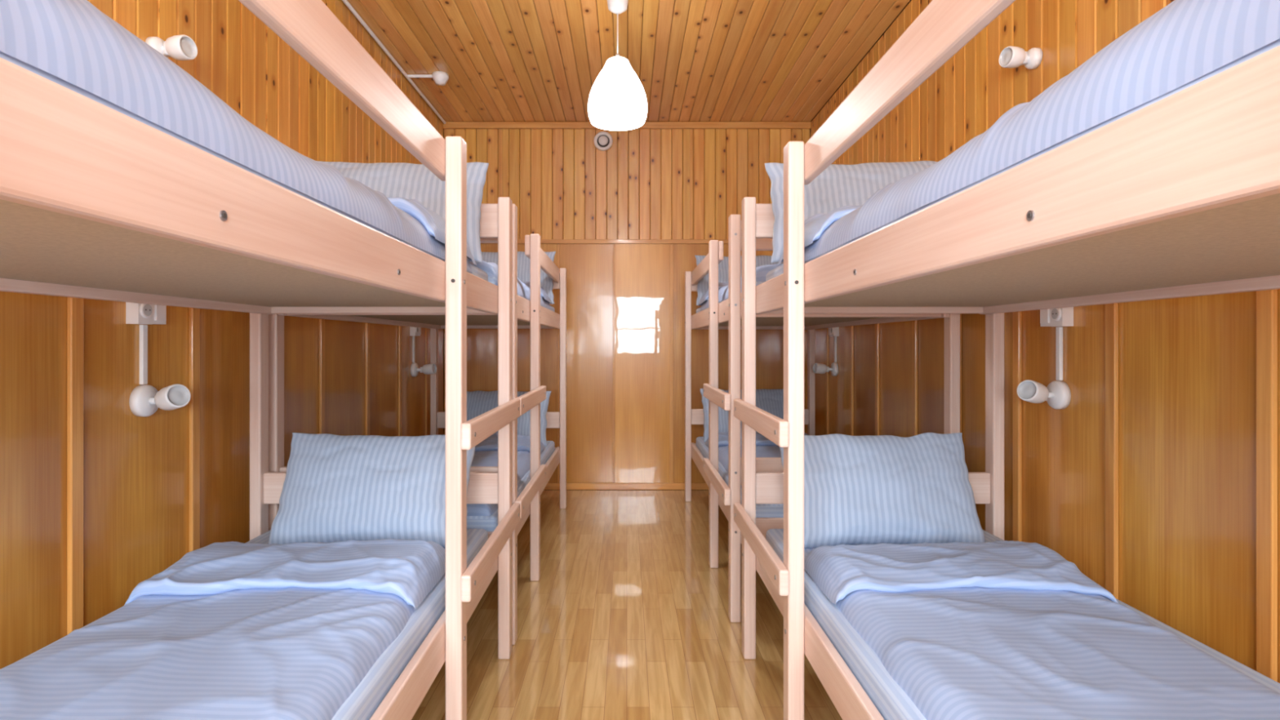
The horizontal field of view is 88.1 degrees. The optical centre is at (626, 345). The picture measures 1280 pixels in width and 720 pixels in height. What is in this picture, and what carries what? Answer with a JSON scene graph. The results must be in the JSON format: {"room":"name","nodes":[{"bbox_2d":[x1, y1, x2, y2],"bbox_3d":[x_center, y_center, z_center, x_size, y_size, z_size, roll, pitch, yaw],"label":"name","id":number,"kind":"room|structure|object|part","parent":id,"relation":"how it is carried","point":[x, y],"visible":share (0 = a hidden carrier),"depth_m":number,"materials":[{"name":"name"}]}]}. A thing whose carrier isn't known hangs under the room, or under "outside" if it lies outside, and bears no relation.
{"room":"dormitory","nodes":[
{"label":"dormitory","id":0,"kind":"room"},
{"bbox_2d":[0,0,443,669],"bbox_3d":[-1.460,-0.300,2.025,0.120,2.900,6.250,0,0,0],"label":"wall","id":1,"kind":"structure","parent":0,"point":[135,468],"depth_m":2.03,"materials":[{"name":"brown wood"}]},
{"bbox_2d":[66,297,83,635],"bbox_3d":[-1.393,0.165,1.670,0.014,1.869,0.038,0,0,0],"label":"batten","id":2,"kind":"object","parent":1,"relation":"attached to","point":[74,305],"depth_m":1.66,"materials":[{"name":"brown wood"}]},
{"bbox_2d":[138,324,147,384],"bbox_3d":[-1.393,0.027,1.906,0.012,0.172,0.020,0,0,0],"label":"duct","id":3,"kind":"object","parent":1,"relation":"attached to","point":[143,329],"visible":1,"depth_m":1.90,"materials":[{"name":"white plastic"}]},
{"bbox_2d":[125,302,166,324],"bbox_3d":[-1.378,-0.100,1.904,0.042,0.080,0.114,0,0,0],"label":"wall socket","id":4,"kind":"object","parent":1,"relation":"attached to","point":[135,313],"visible":0.8,"depth_m":1.87,"materials":[{"name":"white plastic"}]},
{"bbox_2d":[128,383,191,417],"bbox_3d":[-1.328,0.158,1.893,0.163,0.097,0.094,0,0,11],"label":"wall lamp","id":5,"kind":"object","parent":1,"relation":"attached to","point":[144,400],"visible":1,"depth_m":1.87,"materials":[{"name":"white plastic"}]},
{"bbox_2d":[145,34,197,60],"bbox_3d":[-1.343,-0.875,1.950,0.121,0.068,0.070,0,0,7],"label":"wall lamp","id":6,"kind":"object","parent":1,"relation":"attached to","point":[180,47],"visible":0.94,"depth_m":1.93,"materials":[{"name":"white plastic"}]},
{"bbox_2d":[188,307,199,551],"bbox_3d":[-1.393,0.165,2.130,0.014,1.869,0.038,0,0,0],"label":"batten","id":7,"kind":"object","parent":1,"relation":"attached to","point":[193,313],"depth_m":2.12,"materials":[{"name":"brown wood"}]},
{"bbox_2d":[319,319,324,433],"bbox_3d":[-1.393,0.165,3.020,0.014,1.869,0.038,0,0,0],"label":"batten","id":8,"kind":"object","parent":1,"relation":"attached to","point":[322,322],"depth_m":3.01,"materials":[{"name":"brown wood"}]},
{"bbox_2d":[364,322,369,435],"bbox_3d":[-1.393,0.165,3.550,0.014,1.869,0.038,0,0,0],"label":"batten","id":9,"kind":"object","parent":1,"relation":"attached to","point":[366,325],"depth_m":3.53,"materials":[{"name":"brown wood"}]},
{"bbox_2d":[398,325,402,435],"bbox_3d":[-1.393,0.165,4.060,0.014,1.869,0.038,0,0,0],"label":"batten","id":10,"kind":"object","parent":1,"relation":"attached to","point":[400,327],"depth_m":4.05,"materials":[{"name":"brown wood"}]},
{"bbox_2d":[412,336,414,362],"bbox_3d":[-1.393,0.027,4.321,0.012,0.172,0.020,0,0,0],"label":"duct","id":11,"kind":"object","parent":1,"relation":"attached to","point":[413,337],"visible":0.86,"depth_m":4.31,"materials":[{"name":"white plastic"}]},
{"bbox_2d":[409,326,421,336],"bbox_3d":[-1.378,-0.100,4.319,0.042,0.080,0.114,0,0,0],"label":"wall socket","id":12,"kind":"object","parent":1,"relation":"attached to","point":[414,331],"visible":0.79,"depth_m":4.26,"materials":[{"name":"white plastic"}]},
{"bbox_2d":[410,362,436,377],"bbox_3d":[-1.322,0.160,4.318,0.155,0.092,0.095,0,0,0],"label":"wall lamp","id":13,"kind":"object","parent":1,"relation":"attached to","point":[427,369],"visible":1,"depth_m":4.29,"materials":[{"name":"white plastic"}]},
{"bbox_2d":[425,328,428,435],"bbox_3d":[-1.393,0.165,4.600,0.014,1.869,0.038,0,0,0],"label":"batten","id":14,"kind":"object","parent":1,"relation":"attached to","point":[426,329],"depth_m":4.58,"materials":[{"name":"brown wood"}]},
{"bbox_2d":[431,71,448,85],"bbox_3d":[-1.170,-1.667,4.150,0.100,0.066,0.100,0,0,0],"label":"smoke detector","id":15,"kind":"object","parent":1,"relation":"attached to","point":[440,77],"visible":1,"depth_m":4.12,"materials":[{"name":"white plastic"}]},
{"bbox_2d":[497,244,497,391],"bbox_3d":[-0.980,0.165,5.041,0.016,1.869,0.010,0,0,0],"label":"batten","id":16,"kind":"object","parent":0,"point":[497,244],"depth_m":5.04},
{"bbox_2d":[411,489,842,719],"bbox_3d":[0.000,1.150,2.025,3.000,0.100,6.250,0,0,0],"label":"floor","id":17,"kind":"structure","parent":0,"point":[625,617],"depth_m":2.53,"materials":[{"name":"brown wood"}]},
{"bbox_2d":[0,0,519,719],"bbox_3d":[-0.852,0.290,1.337,0.940,1.620,2.097,0,0,0],"label":"bunk bed","id":18,"kind":"object","parent":17,"relation":"on","point":[98,202],"visible":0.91,"depth_m":1.17,"materials":[{"name":"brown wood"}]},
{"bbox_2d":[0,51,488,281],"bbox_3d":[-0.869,-0.203,1.330,0.769,0.113,1.990,0,0,0],"label":"mattress","id":19,"kind":"object","parent":18,"relation":"on","point":[476,271],"visible":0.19,"depth_m":0.71,"materials":[{"name":"fabric"}]},
{"bbox_2d":[0,0,476,272],"bbox_3d":[-0.865,-0.305,1.213,0.783,0.160,1.756,0,0,0],"label":"duvet","id":20,"kind":"object","parent":19,"relation":"on","point":[73,42],"visible":0.38,"depth_m":0.70,"materials":[{"name":"fabric"}]},
{"bbox_2d":[316,160,488,262],"bbox_3d":[-0.800,-0.446,2.178,0.666,0.361,0.194,0,0,0],"label":"pillow","id":21,"kind":"object","parent":19,"relation":"on","point":[406,180],"visible":0.32,"depth_m":2.17,"materials":[{"name":"fabric"}]},
{"bbox_2d":[20,528,488,719],"bbox_3d":[-0.869,0.697,1.330,0.769,0.113,1.990,0,0,0],"label":"mattress","id":22,"kind":"object","parent":18,"relation":"on","point":[365,700],"visible":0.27,"depth_m":1.44,"materials":[{"name":"fabric"}]},
{"bbox_2d":[0,538,445,719],"bbox_3d":[-0.851,0.596,1.140,0.705,0.118,1.589,0,0,0],"label":"duvet","id":23,"kind":"object","parent":22,"relation":"on","point":[233,630],"visible":0.95,"depth_m":1.32,"materials":[{"name":"fabric"}]},
{"bbox_2d":[267,432,475,547],"bbox_3d":[-0.824,0.470,2.162,0.644,0.350,0.220,0,0,0],"label":"pillow","id":24,"kind":"object","parent":22,"relation":"on","point":[336,488],"visible":0.7,"depth_m":2.10,"materials":[{"name":"fabric"}]},
{"bbox_2d":[268,203,566,644],"bbox_3d":[-0.852,0.290,3.453,0.940,1.620,2.095,0,0,0],"label":"bunk bed","id":25,"kind":"object","parent":17,"relation":"on","point":[526,314],"visible":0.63,"depth_m":3.08,"materials":[{"name":"brown wood"}]},
{"bbox_2d":[466,440,555,531],"bbox_3d":[-0.869,0.697,3.460,0.769,0.113,1.990,0,0,0],"label":"mattress","id":26,"kind":"object","parent":25,"relation":"on","point":[489,523],"visible":0.19,"depth_m":2.48,"materials":[{"name":"fabric"}]},
{"bbox_2d":[466,434,545,515],"bbox_3d":[-0.852,0.591,3.269,0.710,0.129,1.590,0,0,0],"label":"duvet","id":27,"kind":"object","parent":26,"relation":"on","point":[486,454],"visible":0.17,"depth_m":3.44,"materials":[{"name":"fabric"}]},
{"bbox_2d":[466,391,551,445],"bbox_3d":[-0.824,0.474,4.293,0.651,0.351,0.224,0,0,0],"label":"pillow","id":28,"kind":"object","parent":26,"relation":"on","point":[478,402],"visible":0.34,"depth_m":4.26,"materials":[{"name":"fabric"}]},
{"bbox_2d":[488,276,555,311],"bbox_3d":[-0.869,-0.203,3.460,0.769,0.113,1.990,0,0,0],"label":"mattress","id":29,"kind":"object","parent":25,"relation":"on","point":[491,279],"visible":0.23,"depth_m":2.47,"materials":[{"name":"fabric"}]},
{"bbox_2d":[468,260,552,309],"bbox_3d":[-0.867,-0.309,3.342,0.790,0.169,1.758,0,0,0],"label":"duvet","id":30,"kind":"object","parent":29,"relation":"on","point":[491,268],"visible":0.21,"depth_m":3.05,"materials":[{"name":"fabric"}]},
{"bbox_2d":[481,251,555,304],"bbox_3d":[-0.798,-0.446,4.310,0.666,0.360,0.188,0,0,-6],"label":"pillow","id":31,"kind":"object","parent":29,"relation":"on","point":[523,261],"visible":0.19,"depth_m":4.29,"materials":[{"name":"fabric"}]},
{"bbox_2d":[684,214,959,622],"bbox_3d":[0.852,0.290,3.652,0.940,1.620,2.095,0,0,0],"label":"bunk bed","id":32,"kind":"object","parent":17,"relation":"on","point":[726,314],"visible":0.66,"depth_m":2.81,"materials":[{"name":"brown wood"}]},
{"bbox_2d":[696,281,764,313],"bbox_3d":[0.869,-0.203,3.660,0.769,0.113,1.990,0,0,0],"label":"mattress","id":33,"kind":"object","parent":32,"relation":"on","point":[757,282],"visible":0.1,"depth_m":3.31,"materials":[{"name":"fabric"}]},
{"bbox_2d":[694,255,783,305],"bbox_3d":[0.799,-0.446,4.509,0.663,0.361,0.195,0,0,0],"label":"pillow","id":34,"kind":"object","parent":33,"relation":"on","point":[703,285],"visible":0.19,"depth_m":4.49,"materials":[{"name":"fabric"}]},
{"bbox_2d":[697,263,782,311],"bbox_3d":[0.868,-0.315,3.541,0.791,0.180,1.754,0,0,0],"label":"duvet","id":35,"kind":"object","parent":33,"relation":"on","point":[762,271],"visible":0.16,"depth_m":3.26,"materials":[{"name":"fabric"}]},
{"bbox_2d":[696,436,783,517],"bbox_3d":[0.869,0.697,3.660,0.769,0.113,1.990,0,0,0],"label":"mattress","id":36,"kind":"object","parent":32,"relation":"on","point":[762,510],"visible":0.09,"depth_m":2.67,"materials":[{"name":"fabric"}]},
{"bbox_2d":[700,388,783,441],"bbox_3d":[0.827,0.471,4.491,0.646,0.350,0.217,0,0,0],"label":"pillow","id":37,"kind":"object","parent":36,"relation":"on","point":[771,401],"visible":0.31,"depth_m":4.46,"materials":[{"name":"fabric"}]},
{"bbox_2d":[705,431,810,488],"bbox_3d":[0.836,0.595,3.469,0.668,0.121,1.591,0,0,0],"label":"duvet","id":38,"kind":"object","parent":36,"relation":"on","point":[765,447],"visible":0.12,"depth_m":3.82,"materials":[{"name":"fabric"}]},
{"bbox_2d":[733,0,1279,719],"bbox_3d":[0.852,0.290,1.337,0.940,1.620,2.097,0,0,0],"label":"bunk bed","id":39,"kind":"object","parent":17,"relation":"on","point":[1177,196],"visible":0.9,"depth_m":1.12,"materials":[{"name":"brown wood"}]},
{"bbox_2d":[765,528,1279,719],"bbox_3d":[0.869,0.697,1.330,0.769,0.113,1.990,0,0,0],"label":"mattress","id":40,"kind":"object","parent":39,"relation":"on","point":[887,696],"visible":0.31,"depth_m":1.41,"materials":[{"name":"fabric"}]},
{"bbox_2d":[779,432,985,548],"bbox_3d":[0.826,0.472,2.165,0.644,0.353,0.231,0,0,0],"label":"pillow","id":41,"kind":"object","parent":40,"relation":"on","point":[867,489],"visible":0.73,"depth_m":2.10,"materials":[{"name":"fabric"}]},
{"bbox_2d":[804,540,1279,719],"bbox_3d":[0.835,0.597,1.138,0.667,0.116,1.598,0,0,0],"label":"duvet","id":42,"kind":"object","parent":40,"relation":"on","point":[997,629],"visible":0.97,"depth_m":1.33,"materials":[{"name":"fabric"}]},
{"bbox_2d":[765,38,1279,281],"bbox_3d":[0.869,-0.203,1.330,0.769,0.113,1.990,0,0,0],"label":"mattress","id":43,"kind":"object","parent":39,"relation":"on","point":[777,271],"visible":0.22,"depth_m":0.70,"materials":[{"name":"fabric"}]},
{"bbox_2d":[764,160,937,262],"bbox_3d":[0.798,-0.445,2.178,0.667,0.360,0.202,0,0,0],"label":"pillow","id":44,"kind":"object","parent":43,"relation":"on","point":[839,185],"visible":0.41,"depth_m":2.16,"materials":[{"name":"fabric"}]},
{"bbox_2d":[777,0,1279,272],"bbox_3d":[0.868,-0.309,1.211,0.791,0.169,1.765,0,0,0],"label":"duvet","id":45,"kind":"object","parent":43,"relation":"on","point":[1184,41],"visible":0.44,"depth_m":0.69,"materials":[{"name":"fabric"}]},
{"bbox_2d":[443,121,811,483],"bbox_3d":[0.000,-0.300,5.108,3.000,2.900,0.124,0,0,0],"label":"wall","id":46,"kind":"structure","parent":0,"point":[560,184],"depth_m":5.05,"materials":[{"name":"brown wood"}]},
{"bbox_2d":[499,128,502,196],"bbox_3d":[-0.960,-1.229,5.044,0.024,0.838,0.011,0,0,0],"label":"batten","id":47,"kind":"object","parent":46,"relation":"attached to","point":[500,130],"depth_m":5.04,"materials":[{"name":"brown wood"}]},
{"bbox_2d":[557,244,559,483],"bbox_3d":[-0.520,0.165,5.041,0.016,1.869,0.010,0,0,0],"label":"batten","id":48,"kind":"object","parent":46,"relation":"attached to","point":[558,245],"depth_m":5.04,"materials":[{"name":"brown wood"}]},
{"bbox_2d":[593,131,613,151],"bbox_3d":[-0.180,-1.555,5.032,0.144,0.144,0.036,0,0,0],"label":"air vent","id":49,"kind":"object","parent":46,"relation":"in","point":[602,140],"visible":1,"depth_m":5.02,"materials":[{"name":"white plastic"}]},
{"bbox_2d":[480,239,728,244],"bbox_3d":[0.000,-0.790,5.041,2.800,0.032,0.018,0,0,0],"label":"trim rail","id":50,"kind":"object","parent":46,"relation":"attached to","point":[519,241],"depth_m":5.03,"materials":[{"name":"brown wood"}]},
{"bbox_2d":[613,244,614,483],"bbox_3d":[-0.100,0.165,5.041,0.016,1.869,0.010,0,0,0],"label":"batten","id":51,"kind":"object","parent":46,"relation":"attached to","point":[613,244],"depth_m":5.04,"materials":[{"name":"brown wood"}]},
{"bbox_2d":[543,483,708,489],"bbox_3d":[0.000,1.075,5.037,2.800,0.049,0.017,0,0,0],"label":"baseboard","id":52,"kind":"structure","parent":46,"relation":"attached to","point":[549,486],"depth_m":5.03,"materials":[{"name":"brown wood"}]},
{"bbox_2d":[442,121,811,128],"bbox_3d":[0.000,-1.675,5.035,2.800,0.049,0.030,0,0,0],"label":"trim","id":53,"kind":"structure","parent":46,"relation":"attached to","point":[449,125],"depth_m":5.02,"materials":[{"name":"brown wood"}]},
{"bbox_3d":[0.000,-1.675,5.035,2.800,0.049,0.030,0,0,0],"label":"cornice","id":54,"kind":"part","parent":53,"relation":"part of","materials":[{"name":"brown wood"}]},
{"bbox_2d":[669,244,673,483],"bbox_3d":[0.340,0.165,5.041,0.028,1.869,0.010,0,0,0],"label":"batten","id":55,"kind":"object","parent":46,"relation":"attached to","point":[671,246],"depth_m":5.04,"materials":[{"name":"brown wood"}]},
{"bbox_2d":[689,128,693,239],"bbox_3d":[0.490,-1.229,5.044,0.024,0.838,0.011,0,0,0],"label":"batten","id":56,"kind":"object","parent":46,"relation":"attached to","point":[691,130],"depth_m":5.04,"materials":[{"name":"brown wood"}]},
{"bbox_2d":[346,0,911,121],"bbox_3d":[0.000,-1.760,2.025,3.000,0.120,6.250,0,0,0],"label":"ceiling","id":57,"kind":"structure","parent":0,"point":[504,60],"depth_m":3.80,"materials":[{"name":"brown wood"}]},
{"bbox_2d":[342,0,445,124],"bbox_3d":[-1.300,-1.688,2.010,0.180,0.022,6.000,0,0,0],"label":"cable conduit","id":58,"kind":"object","parent":57,"relation":"attached to","point":[346,2],"visible":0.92,"depth_m":3.95,"materials":[{"name":"white plastic"}]},
{"bbox_2d":[587,0,647,130],"bbox_3d":[-0.045,-1.390,3.200,0.288,0.620,0.288,0,0,0],"label":"pendant lamp","id":59,"kind":"object","parent":57,"relation":"hanging from","point":[617,100],"visible":1,"depth_m":3.12,"materials":[{"name":"white plastic"}]},
{"bbox_3d":[-0.045,-1.230,3.200,0.288,0.300,0.288,0,0,0],"label":"lamp shade","id":60,"kind":"part","parent":59,"relation":"part of","materials":[{"name":"white"}]},
{"bbox_2d":[810,0,1279,683],"bbox_3d":[1.460,-0.300,2.025,0.120,2.900,6.250,0,0,0],"label":"wall","id":61,"kind":"structure","parent":0,"point":[1187,366],"depth_m":2.00,"materials":[{"name":"brown wood"}]},
{"bbox_2d":[813,362,838,376],"bbox_3d":[1.322,0.160,4.418,0.155,0.092,0.095,0,0,0],"label":"wall lamp","id":62,"kind":"object","parent":61,"relation":"attached to","point":[820,368],"visible":1,"depth_m":4.39,"materials":[{"name":"white plastic"}]},
{"bbox_2d":[825,328,828,435],"bbox_3d":[1.393,0.165,4.600,0.014,1.869,0.038,0,0,0],"label":"batten","id":63,"kind":"object","parent":61,"relation":"attached to","point":[826,329],"depth_m":4.58,"materials":[{"name":"brown wood"}]},
{"bbox_2d":[828,327,839,336],"bbox_3d":[1.378,-0.100,4.419,0.042,0.080,0.114,0,0,0],"label":"wall socket","id":64,"kind":"object","parent":61,"relation":"attached to","point":[833,331],"visible":0.81,"depth_m":4.36,"materials":[{"name":"white plastic"}]},
{"bbox_2d":[834,336,836,362],"bbox_3d":[1.393,0.027,4.421,0.012,0.172,0.020,0,0,0],"label":"duct","id":65,"kind":"object","parent":61,"relation":"attached to","point":[835,337],"visible":1,"depth_m":4.41,"materials":[{"name":"white plastic"}]},
{"bbox_2d":[849,325,853,435],"bbox_3d":[1.393,0.165,4.100,0.014,1.869,0.038,0,0,0],"label":"batten","id":66,"kind":"object","parent":61,"relation":"attached to","point":[851,327],"depth_m":4.08,"materials":[{"name":"brown wood"}]},
{"bbox_2d":[875,323,879,435],"bbox_3d":[1.393,0.165,3.680,0.014,1.869,0.038,0,0,0],"label":"batten","id":67,"kind":"object","parent":61,"relation":"attached to","point":[877,326],"depth_m":3.66,"materials":[{"name":"brown wood"}]},
{"bbox_2d":[911,320,917,435],"bbox_3d":[1.393,0.165,3.200,0.014,1.869,0.038,0,0,0],"label":"batten","id":68,"kind":"object","parent":61,"relation":"attached to","point":[914,323],"depth_m":3.19,"materials":[{"name":"brown wood"}]},
{"bbox_2d":[960,313,961,432],"bbox_3d":[1.393,0.165,2.780,0.014,1.869,0.038,0,0,0],"label":"batten","id":69,"kind":"object","parent":61,"relation":"attached to","point":[960,313],"depth_m":2.76,"materials":[{"name":"brown wood"}]},
{"bbox_2d":[1012,311,1022,541],"bbox_3d":[1.393,0.165,2.360,0.014,1.869,0.038,0,0,0],"label":"batten","id":70,"kind":"object","parent":61,"relation":"attached to","point":[1016,316],"depth_m":2.35,"materials":[{"name":"brown wood"}]},
{"bbox_2d":[998,45,1042,69],"bbox_3d":[1.343,-0.980,2.255,0.121,0.068,0.070,0,0,-7],"label":"wall lamp","id":71,"kind":"object","parent":61,"relation":"attached to","point":[1010,57],"visible":1,"depth_m":2.24,"materials":[{"name":"white plastic"}]},
{"bbox_2d":[1017,379,1071,408],"bbox_3d":[1.328,0.158,2.118,0.163,0.097,0.094,0,0,-11],"label":"wall lamp","id":72,"kind":"object","parent":61,"relation":"attached to","point":[1057,393],"visible":1,"depth_m":2.10,"materials":[{"name":"white plastic"}]},
{"bbox_2d":[1040,306,1073,326],"bbox_3d":[1.378,-0.100,2.129,0.042,0.080,0.114,0,0,0],"label":"wall socket","id":73,"kind":"object","parent":61,"relation":"attached to","point":[1060,317],"visible":0.8,"depth_m":2.09,"materials":[{"name":"white plastic"}]},
{"bbox_2d":[1055,326,1062,380],"bbox_3d":[1.393,0.027,2.131,0.012,0.172,0.020,0,0,0],"label":"duct","id":74,"kind":"object","parent":61,"relation":"attached to","point":[1059,331],"visible":1,"depth_m":2.12,"materials":[{"name":"white plastic"}]},
{"bbox_2d":[1105,302,1118,599],"bbox_3d":[1.393,0.165,1.900,0.014,1.869,0.038,0,0,0],"label":"batten","id":75,"kind":"object","parent":61,"relation":"attached to","point":[1111,310],"depth_m":1.89,"materials":[{"name":"brown wood"}]},
{"bbox_2d":[1256,288,1277,681],"bbox_3d":[1.393,0.165,1.440,0.014,1.869,0.038,0,0,0],"label":"batten","id":76,"kind":"object","parent":61,"relation":"attached to","point":[1266,300],"depth_m":1.43,"materials":[{"name":"brown wood"}]}
]}

